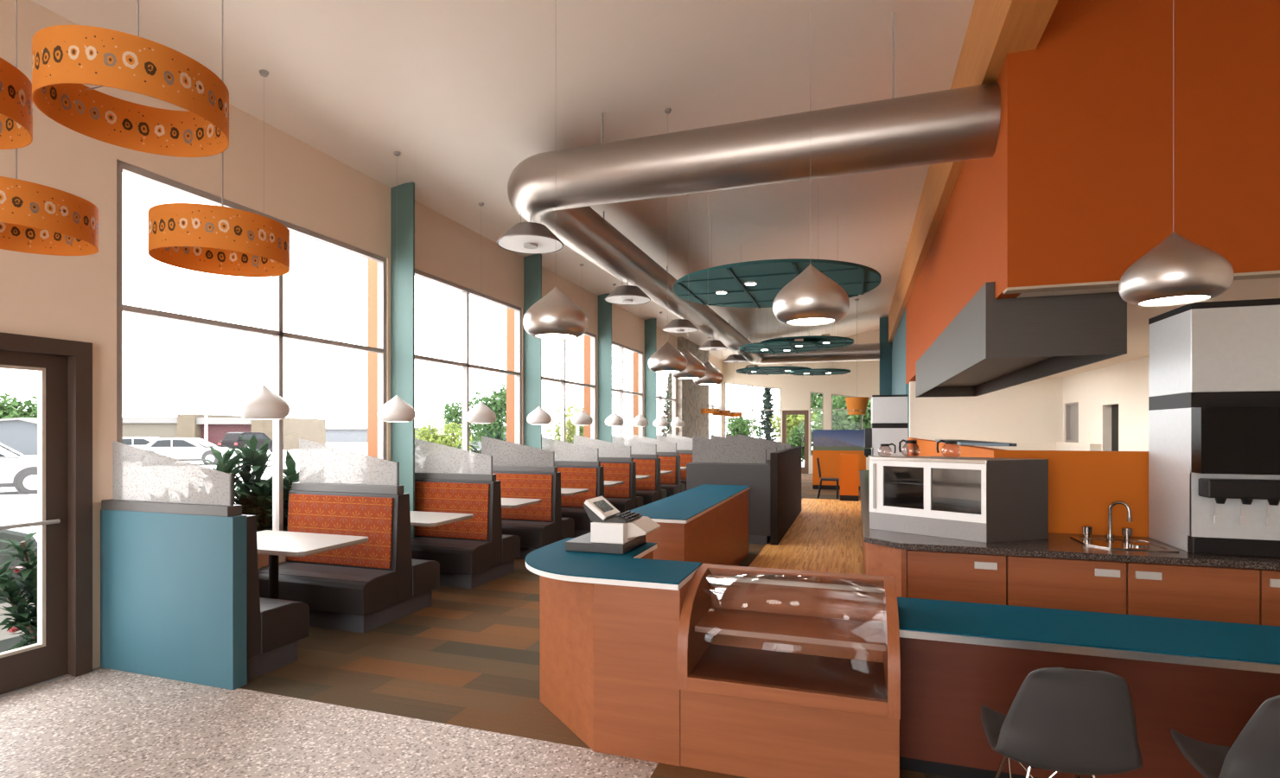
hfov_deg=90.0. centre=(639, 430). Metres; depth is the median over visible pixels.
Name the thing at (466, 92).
ceiling
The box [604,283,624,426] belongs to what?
pendant lamp
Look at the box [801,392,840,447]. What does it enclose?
tree
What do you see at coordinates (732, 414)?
drum pendant
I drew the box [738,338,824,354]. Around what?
cloud
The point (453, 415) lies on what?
tree
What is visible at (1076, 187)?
wall
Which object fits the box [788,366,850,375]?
cloud
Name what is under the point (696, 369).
pendant lamp
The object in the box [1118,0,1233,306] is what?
pendant lamp
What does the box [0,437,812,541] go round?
ground
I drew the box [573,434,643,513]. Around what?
bench
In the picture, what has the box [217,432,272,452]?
car
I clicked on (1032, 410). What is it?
wall
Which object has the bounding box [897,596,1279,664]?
countertop
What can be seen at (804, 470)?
door
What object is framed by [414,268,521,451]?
window
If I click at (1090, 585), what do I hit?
base cabinet
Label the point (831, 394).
window
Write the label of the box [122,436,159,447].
car
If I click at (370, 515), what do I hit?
cushion
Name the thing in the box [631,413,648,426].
pendant lamp
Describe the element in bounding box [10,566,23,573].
flower
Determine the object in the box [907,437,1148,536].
wall
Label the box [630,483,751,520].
countertop
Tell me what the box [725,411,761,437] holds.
tree
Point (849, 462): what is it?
block
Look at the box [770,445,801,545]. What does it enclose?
wall
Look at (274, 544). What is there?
table
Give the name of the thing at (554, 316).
pendant lamp
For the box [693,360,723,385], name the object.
pendant lamp
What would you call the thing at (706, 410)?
drum pendant
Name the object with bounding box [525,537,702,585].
countertop
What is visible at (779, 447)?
bench
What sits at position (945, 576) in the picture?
base cabinet
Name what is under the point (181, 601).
bench
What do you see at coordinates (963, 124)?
air duct
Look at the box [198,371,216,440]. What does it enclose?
lamp post
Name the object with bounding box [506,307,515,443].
fin
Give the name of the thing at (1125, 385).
wall
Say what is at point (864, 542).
base cabinet
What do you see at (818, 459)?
dining chair
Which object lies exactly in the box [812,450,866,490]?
wall
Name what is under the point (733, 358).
diffuser
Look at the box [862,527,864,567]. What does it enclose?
base cabinet
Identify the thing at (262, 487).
shrub
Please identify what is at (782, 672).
display case
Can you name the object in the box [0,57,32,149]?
drum pendant
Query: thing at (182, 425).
building
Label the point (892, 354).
wall
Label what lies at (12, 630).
flower
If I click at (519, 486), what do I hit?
cushion
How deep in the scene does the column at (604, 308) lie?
13.01 m
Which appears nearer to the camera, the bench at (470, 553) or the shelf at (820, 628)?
the shelf at (820, 628)
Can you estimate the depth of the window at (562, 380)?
12.01 m
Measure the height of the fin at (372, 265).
4.400 m
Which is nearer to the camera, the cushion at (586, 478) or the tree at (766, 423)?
the cushion at (586, 478)
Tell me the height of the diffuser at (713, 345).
0.382 m
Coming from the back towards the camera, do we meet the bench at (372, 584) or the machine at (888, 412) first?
the machine at (888, 412)
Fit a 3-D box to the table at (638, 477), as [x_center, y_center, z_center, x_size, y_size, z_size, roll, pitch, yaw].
[-0.432,1.268,12.437,1.150,0.765,0.720,0,0,19]
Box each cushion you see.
[286,493,393,568]
[414,481,489,540]
[496,473,552,521]
[557,467,597,507]
[600,463,630,497]
[633,458,655,490]
[658,456,675,483]
[678,453,692,478]
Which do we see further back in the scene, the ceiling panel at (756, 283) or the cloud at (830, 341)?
the cloud at (830, 341)
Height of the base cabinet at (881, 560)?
0.858 m
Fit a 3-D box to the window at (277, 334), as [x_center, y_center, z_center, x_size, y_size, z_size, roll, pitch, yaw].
[-3.343,-0.445,5.908,0.080,2.990,2.790,0,0,19]
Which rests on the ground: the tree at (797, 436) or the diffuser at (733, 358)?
the tree at (797, 436)
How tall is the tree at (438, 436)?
2.445 m
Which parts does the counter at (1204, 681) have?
edge trim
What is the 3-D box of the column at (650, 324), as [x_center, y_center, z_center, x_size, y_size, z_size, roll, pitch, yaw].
[0.262,-0.790,15.910,0.300,3.980,0.032,0,0,19]
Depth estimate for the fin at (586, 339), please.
13.10 m
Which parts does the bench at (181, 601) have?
blue panel, screen post, backrest, seat, seat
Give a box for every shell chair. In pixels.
[980,666,1142,777]
[1170,694,1279,777]
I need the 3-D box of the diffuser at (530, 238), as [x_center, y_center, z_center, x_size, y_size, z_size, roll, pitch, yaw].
[-1.162,-2.139,6.801,0.700,0.382,0.700,0,0,19]
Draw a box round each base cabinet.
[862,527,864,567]
[864,541,866,574]
[866,542,906,597]
[906,549,1006,604]
[1006,554,1126,614]
[1125,561,1259,624]
[1257,568,1279,626]
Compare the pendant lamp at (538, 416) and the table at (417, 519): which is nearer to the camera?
the table at (417, 519)
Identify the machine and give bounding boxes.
[863,394,907,464]
[1148,298,1279,557]
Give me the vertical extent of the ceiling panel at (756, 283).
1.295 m
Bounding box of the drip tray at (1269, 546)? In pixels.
[1187,535,1279,557]
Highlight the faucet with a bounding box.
[1106,500,1132,538]
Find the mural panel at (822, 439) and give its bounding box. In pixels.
[812,429,866,450]
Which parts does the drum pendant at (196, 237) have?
lamp shade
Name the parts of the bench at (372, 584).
seat, seat, backrest, screen post, seat, seat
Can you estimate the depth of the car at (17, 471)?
17.71 m
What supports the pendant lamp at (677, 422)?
hanging from the ceiling at (466, 92)
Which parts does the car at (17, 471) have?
sill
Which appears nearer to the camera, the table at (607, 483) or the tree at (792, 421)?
the table at (607, 483)
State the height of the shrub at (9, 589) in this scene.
1.058 m
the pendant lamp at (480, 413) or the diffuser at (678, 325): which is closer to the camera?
the pendant lamp at (480, 413)
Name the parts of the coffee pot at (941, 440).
handle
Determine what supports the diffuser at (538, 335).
attached to the pendant lamp at (554, 316)
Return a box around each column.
[390,182,414,537]
[523,254,541,449]
[598,292,611,442]
[644,318,656,439]
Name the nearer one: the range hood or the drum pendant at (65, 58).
the drum pendant at (65, 58)
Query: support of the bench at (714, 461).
on the floor at (469, 658)
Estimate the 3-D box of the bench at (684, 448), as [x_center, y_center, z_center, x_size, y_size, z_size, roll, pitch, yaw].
[0.795,0.863,15.988,1.240,1.575,1.000,0,0,19]
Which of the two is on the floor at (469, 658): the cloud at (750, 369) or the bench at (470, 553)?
the bench at (470, 553)
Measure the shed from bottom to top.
2.200 m
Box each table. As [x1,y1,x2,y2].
[256,529,368,598]
[409,510,473,526]
[501,497,541,508]
[560,488,588,496]
[604,480,624,486]
[636,475,650,479]
[660,470,672,474]
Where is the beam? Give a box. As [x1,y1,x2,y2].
[887,0,1058,342]
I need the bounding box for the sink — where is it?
[1069,535,1178,552]
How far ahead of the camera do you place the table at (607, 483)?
10.83 m
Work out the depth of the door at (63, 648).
4.27 m
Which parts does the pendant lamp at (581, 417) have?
lamp shade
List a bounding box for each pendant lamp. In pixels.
[236,69,290,419]
[377,151,415,421]
[465,202,496,423]
[522,286,587,339]
[526,406,551,424]
[571,263,592,425]
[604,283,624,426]
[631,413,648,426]
[648,108,687,373]
[653,312,668,426]
[670,416,684,426]
[671,350,706,379]
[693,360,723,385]
[772,263,849,325]
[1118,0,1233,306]
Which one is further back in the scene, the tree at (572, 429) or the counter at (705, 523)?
the tree at (572, 429)
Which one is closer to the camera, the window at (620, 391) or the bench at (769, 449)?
the bench at (769, 449)
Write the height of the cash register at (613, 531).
0.314 m
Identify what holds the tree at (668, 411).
on the ground
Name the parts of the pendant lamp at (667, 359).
lamp shade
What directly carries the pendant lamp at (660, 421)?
hanging from the ceiling at (466, 92)
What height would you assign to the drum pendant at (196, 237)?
2.224 m
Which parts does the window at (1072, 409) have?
pane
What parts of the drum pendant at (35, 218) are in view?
lamp shade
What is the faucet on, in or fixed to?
on the countertop at (1061, 545)
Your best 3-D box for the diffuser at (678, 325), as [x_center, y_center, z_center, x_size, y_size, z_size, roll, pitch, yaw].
[0.793,-2.139,12.579,0.700,0.382,0.700,0,0,19]
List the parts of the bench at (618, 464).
seat, backrest, seat, seat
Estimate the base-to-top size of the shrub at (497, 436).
1.800 m
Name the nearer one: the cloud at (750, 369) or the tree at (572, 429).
the cloud at (750, 369)
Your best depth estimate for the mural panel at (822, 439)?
17.85 m
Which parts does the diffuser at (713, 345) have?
plate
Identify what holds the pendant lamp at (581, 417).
hanging from the ceiling at (466, 92)
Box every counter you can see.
[525,537,702,765]
[630,483,751,566]
[897,596,1279,777]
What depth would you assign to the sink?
4.21 m
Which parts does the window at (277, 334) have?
pane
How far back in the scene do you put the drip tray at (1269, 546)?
3.83 m
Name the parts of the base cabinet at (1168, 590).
handle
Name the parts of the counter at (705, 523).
edge trim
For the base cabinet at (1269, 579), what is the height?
0.858 m
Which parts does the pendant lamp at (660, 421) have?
lamp shade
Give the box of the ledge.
[973,441,1101,451]
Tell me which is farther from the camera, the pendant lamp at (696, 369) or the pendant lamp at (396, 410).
the pendant lamp at (696, 369)
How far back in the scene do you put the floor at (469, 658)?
4.52 m
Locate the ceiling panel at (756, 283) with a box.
[673,258,881,308]
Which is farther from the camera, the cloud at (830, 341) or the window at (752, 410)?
the window at (752, 410)
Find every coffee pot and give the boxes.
[878,443,896,456]
[898,439,920,456]
[936,439,961,457]
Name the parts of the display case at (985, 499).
frame, panel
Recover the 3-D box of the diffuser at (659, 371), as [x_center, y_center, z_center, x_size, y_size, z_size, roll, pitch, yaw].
[0.282,-0.606,6.513,0.260,0.006,0.260,0,0,19]
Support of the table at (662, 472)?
on the floor at (469, 658)
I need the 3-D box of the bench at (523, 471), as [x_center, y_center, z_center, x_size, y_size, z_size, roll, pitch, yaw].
[-1.664,0.863,8.718,1.240,1.575,1.000,0,0,19]
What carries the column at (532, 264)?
attached to the wall at (268, 170)
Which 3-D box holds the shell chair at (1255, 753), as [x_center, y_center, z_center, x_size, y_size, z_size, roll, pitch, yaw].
[2.166,1.228,2.187,0.461,0.848,0.518,0,0,16]
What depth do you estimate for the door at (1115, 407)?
10.70 m
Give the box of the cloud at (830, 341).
[760,322,853,349]
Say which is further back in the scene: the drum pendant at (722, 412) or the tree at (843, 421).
the tree at (843, 421)
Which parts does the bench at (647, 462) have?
seat, seat, backrest, seat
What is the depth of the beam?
5.61 m
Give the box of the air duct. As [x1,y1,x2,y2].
[507,12,1000,363]
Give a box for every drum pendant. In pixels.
[0,0,99,255]
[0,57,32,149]
[31,0,229,157]
[147,0,289,277]
[700,337,719,413]
[713,410,730,414]
[725,412,742,416]
[845,299,868,414]
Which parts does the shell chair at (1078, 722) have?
leg, leg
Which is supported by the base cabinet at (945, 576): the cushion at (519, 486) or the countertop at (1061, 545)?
the countertop at (1061, 545)
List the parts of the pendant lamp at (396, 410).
lamp shade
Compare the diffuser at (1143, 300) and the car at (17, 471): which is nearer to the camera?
the diffuser at (1143, 300)
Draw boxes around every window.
[116,159,386,530]
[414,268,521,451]
[541,331,596,441]
[611,341,643,437]
[656,372,675,435]
[708,382,721,436]
[724,382,780,437]
[809,391,823,455]
[831,394,871,456]
[1065,401,1078,442]
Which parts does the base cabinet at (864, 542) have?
door, door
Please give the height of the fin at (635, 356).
4.400 m
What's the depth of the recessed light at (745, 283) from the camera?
9.64 m
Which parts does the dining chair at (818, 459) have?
leg, backrest, seat, leg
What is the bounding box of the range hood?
[915,281,1127,397]
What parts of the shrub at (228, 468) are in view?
stem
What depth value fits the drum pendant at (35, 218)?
3.02 m
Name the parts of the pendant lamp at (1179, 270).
lamp shade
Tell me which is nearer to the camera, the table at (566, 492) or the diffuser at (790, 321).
the diffuser at (790, 321)
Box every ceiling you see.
[31,0,974,360]
[1016,277,1279,378]
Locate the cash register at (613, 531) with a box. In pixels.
[565,496,660,554]
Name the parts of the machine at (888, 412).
display panel, trim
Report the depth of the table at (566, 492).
9.38 m
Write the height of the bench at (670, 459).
1.575 m
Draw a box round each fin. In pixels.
[367,258,377,458]
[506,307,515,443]
[583,334,590,438]
[632,351,638,435]
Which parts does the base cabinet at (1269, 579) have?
handle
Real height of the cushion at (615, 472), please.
0.610 m
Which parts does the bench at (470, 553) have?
seat, seat, backrest, screen post, seat, seat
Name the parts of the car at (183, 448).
sill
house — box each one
[0,417,37,455]
[469,432,544,449]
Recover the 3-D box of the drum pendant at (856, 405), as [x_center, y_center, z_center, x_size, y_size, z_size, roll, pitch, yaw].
[5.874,-1.997,17.332,0.620,3.134,0.620,0,0,19]
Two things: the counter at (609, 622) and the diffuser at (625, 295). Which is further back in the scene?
the diffuser at (625, 295)
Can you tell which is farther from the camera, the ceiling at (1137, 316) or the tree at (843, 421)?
the tree at (843, 421)
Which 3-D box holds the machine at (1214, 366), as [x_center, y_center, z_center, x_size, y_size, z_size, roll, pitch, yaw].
[3.922,-0.016,3.978,1.000,1.530,0.730,0,0,19]
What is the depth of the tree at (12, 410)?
53.81 m
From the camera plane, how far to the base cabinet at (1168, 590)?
3.79 m
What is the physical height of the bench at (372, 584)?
1.575 m
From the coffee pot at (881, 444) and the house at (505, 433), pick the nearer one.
the coffee pot at (881, 444)
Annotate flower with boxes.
[8,626,19,633]
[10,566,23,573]
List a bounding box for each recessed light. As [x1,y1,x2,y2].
[715,290,727,293]
[744,281,757,285]
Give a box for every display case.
[677,563,900,777]
[869,456,1048,542]
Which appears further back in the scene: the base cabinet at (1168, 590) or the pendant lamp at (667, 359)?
the pendant lamp at (667, 359)
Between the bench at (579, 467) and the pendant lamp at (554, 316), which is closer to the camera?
the pendant lamp at (554, 316)
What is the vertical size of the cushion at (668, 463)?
0.610 m
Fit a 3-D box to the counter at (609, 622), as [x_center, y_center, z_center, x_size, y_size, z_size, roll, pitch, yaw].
[-0.158,1.197,3.780,1.078,0.906,1.040,0,0,19]
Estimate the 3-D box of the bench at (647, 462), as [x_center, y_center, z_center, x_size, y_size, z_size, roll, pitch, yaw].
[-0.188,0.863,13.080,1.240,1.575,1.000,0,0,19]
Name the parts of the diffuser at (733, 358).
plate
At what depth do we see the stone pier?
20.05 m
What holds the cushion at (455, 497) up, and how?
on the bench at (470, 553)
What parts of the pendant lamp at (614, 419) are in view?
lamp shade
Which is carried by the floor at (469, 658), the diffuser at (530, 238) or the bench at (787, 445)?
the bench at (787, 445)
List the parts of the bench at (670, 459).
seat, backrest, seat, seat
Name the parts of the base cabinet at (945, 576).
handle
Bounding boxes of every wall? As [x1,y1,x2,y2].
[0,0,722,668]
[722,330,879,474]
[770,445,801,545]
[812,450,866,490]
[879,308,909,437]
[905,0,1279,383]
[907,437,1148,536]
[909,377,1063,441]
[1063,356,1148,451]
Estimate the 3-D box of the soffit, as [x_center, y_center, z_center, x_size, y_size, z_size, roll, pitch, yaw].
[4.257,-1.060,4.361,3.130,0.020,0.150,0,0,19]
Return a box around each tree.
[0,392,37,419]
[414,419,471,451]
[437,398,481,447]
[469,383,506,442]
[546,401,583,443]
[662,373,672,436]
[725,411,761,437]
[756,388,780,441]
[769,407,822,442]
[786,420,819,462]
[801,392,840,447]
[811,394,871,448]
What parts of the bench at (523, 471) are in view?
backrest, seat, seat, screen post, seat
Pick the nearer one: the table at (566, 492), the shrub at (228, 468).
the shrub at (228, 468)
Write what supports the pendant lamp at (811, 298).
hanging from the ceiling at (466, 92)
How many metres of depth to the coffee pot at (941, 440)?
4.74 m
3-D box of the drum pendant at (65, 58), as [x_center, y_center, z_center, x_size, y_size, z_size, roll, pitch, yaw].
[-1.962,-2.166,2.501,0.600,1.941,0.600,0,0,19]
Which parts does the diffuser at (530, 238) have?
plate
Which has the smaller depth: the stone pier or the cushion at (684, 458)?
the cushion at (684, 458)
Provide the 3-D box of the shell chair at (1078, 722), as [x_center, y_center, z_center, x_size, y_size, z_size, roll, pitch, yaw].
[1.554,1.228,2.405,0.461,0.848,0.518,0,0,16]
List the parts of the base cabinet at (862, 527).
door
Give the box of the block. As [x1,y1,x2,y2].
[840,453,858,501]
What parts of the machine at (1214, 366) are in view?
foot panel, trim, lever, splash panel, display panel, lever, lever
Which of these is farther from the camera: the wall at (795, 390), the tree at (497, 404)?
the tree at (497, 404)
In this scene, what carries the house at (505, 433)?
on the ground
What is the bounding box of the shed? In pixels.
[325,427,445,442]
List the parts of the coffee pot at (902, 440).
handle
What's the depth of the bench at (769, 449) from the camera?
10.76 m
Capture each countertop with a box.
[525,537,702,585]
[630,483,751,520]
[859,470,1279,569]
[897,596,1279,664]
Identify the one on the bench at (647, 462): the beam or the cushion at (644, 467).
the cushion at (644, 467)
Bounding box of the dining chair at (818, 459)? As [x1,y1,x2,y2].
[816,457,839,498]
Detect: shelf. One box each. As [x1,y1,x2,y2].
[696,607,885,644]
[885,480,980,488]
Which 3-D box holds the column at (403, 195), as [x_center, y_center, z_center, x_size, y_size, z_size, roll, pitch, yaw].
[-2.676,-0.790,7.224,0.300,3.980,0.032,0,0,19]
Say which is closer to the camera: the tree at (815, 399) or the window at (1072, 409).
the window at (1072, 409)
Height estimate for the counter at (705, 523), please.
0.906 m
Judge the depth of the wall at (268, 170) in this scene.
5.17 m
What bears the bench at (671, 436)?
on the floor at (469, 658)
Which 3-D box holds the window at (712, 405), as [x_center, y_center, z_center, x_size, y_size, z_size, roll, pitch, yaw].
[2.713,-0.445,23.811,0.080,2.990,2.950,0,0,19]
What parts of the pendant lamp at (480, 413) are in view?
lamp shade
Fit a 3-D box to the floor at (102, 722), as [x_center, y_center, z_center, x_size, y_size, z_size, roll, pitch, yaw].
[2.906,1.710,9.838,9.200,0.120,29.500,0,0,19]
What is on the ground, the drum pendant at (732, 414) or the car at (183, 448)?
the car at (183, 448)
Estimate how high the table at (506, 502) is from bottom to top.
0.765 m
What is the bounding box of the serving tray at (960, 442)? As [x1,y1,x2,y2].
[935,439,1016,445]
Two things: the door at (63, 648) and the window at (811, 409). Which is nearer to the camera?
the door at (63, 648)
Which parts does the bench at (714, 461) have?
panel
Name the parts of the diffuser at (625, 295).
plate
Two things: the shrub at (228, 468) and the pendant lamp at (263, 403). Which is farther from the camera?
the shrub at (228, 468)
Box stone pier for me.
[677,336,708,438]
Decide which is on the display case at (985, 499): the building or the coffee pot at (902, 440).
the coffee pot at (902, 440)
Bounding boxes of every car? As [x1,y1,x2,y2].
[0,442,37,494]
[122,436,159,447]
[139,437,241,464]
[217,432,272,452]
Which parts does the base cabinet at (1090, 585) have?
handle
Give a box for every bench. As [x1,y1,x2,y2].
[100,440,309,689]
[258,438,439,632]
[411,438,520,588]
[481,435,574,559]
[541,436,604,537]
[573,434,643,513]
[611,435,666,505]
[629,433,685,496]
[656,434,692,490]
[666,433,692,441]
[686,435,770,544]
[710,434,776,464]
[725,434,785,451]
[737,433,791,448]
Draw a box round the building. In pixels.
[122,413,325,450]
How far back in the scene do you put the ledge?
12.93 m
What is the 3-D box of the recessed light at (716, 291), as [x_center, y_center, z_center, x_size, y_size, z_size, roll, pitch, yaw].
[1.315,-2.219,10.290,0.190,0.022,0.190,0,0,19]
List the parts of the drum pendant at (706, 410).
lamp shade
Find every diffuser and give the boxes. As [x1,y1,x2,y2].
[496,210,563,254]
[535,333,575,338]
[604,279,650,305]
[658,370,677,372]
[662,315,698,332]
[698,337,727,350]
[723,354,747,362]
[787,318,834,324]
[1139,295,1209,305]
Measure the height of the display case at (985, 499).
0.551 m
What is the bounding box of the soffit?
[1003,270,1279,293]
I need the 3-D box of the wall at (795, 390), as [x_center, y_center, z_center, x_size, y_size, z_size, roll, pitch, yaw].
[6.378,-1.079,24.314,6.500,5.458,0.150,0,0,19]
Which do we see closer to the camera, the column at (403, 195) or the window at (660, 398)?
the column at (403, 195)
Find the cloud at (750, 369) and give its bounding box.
[736,363,811,375]
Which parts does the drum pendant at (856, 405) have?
lamp shade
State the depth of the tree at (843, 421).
27.92 m
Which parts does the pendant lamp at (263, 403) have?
lamp shade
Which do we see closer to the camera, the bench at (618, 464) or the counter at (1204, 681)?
the counter at (1204, 681)
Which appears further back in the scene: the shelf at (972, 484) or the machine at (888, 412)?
the machine at (888, 412)
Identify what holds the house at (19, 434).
on the ground
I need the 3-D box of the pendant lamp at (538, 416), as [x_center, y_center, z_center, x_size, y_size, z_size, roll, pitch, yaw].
[-1.492,-1.470,9.478,0.365,2.760,0.365,0,0,19]
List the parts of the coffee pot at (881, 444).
handle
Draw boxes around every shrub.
[0,531,37,651]
[194,439,287,531]
[221,433,299,531]
[469,430,504,453]
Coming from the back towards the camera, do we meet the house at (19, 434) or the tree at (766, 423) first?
the house at (19, 434)
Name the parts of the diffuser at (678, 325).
plate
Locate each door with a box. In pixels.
[0,331,92,698]
[782,409,808,473]
[1111,404,1118,451]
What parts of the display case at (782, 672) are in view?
panel, curved glass, rail, rail, panel, panel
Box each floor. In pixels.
[0,486,953,777]
[239,473,812,748]
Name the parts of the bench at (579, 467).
seat, seat, backrest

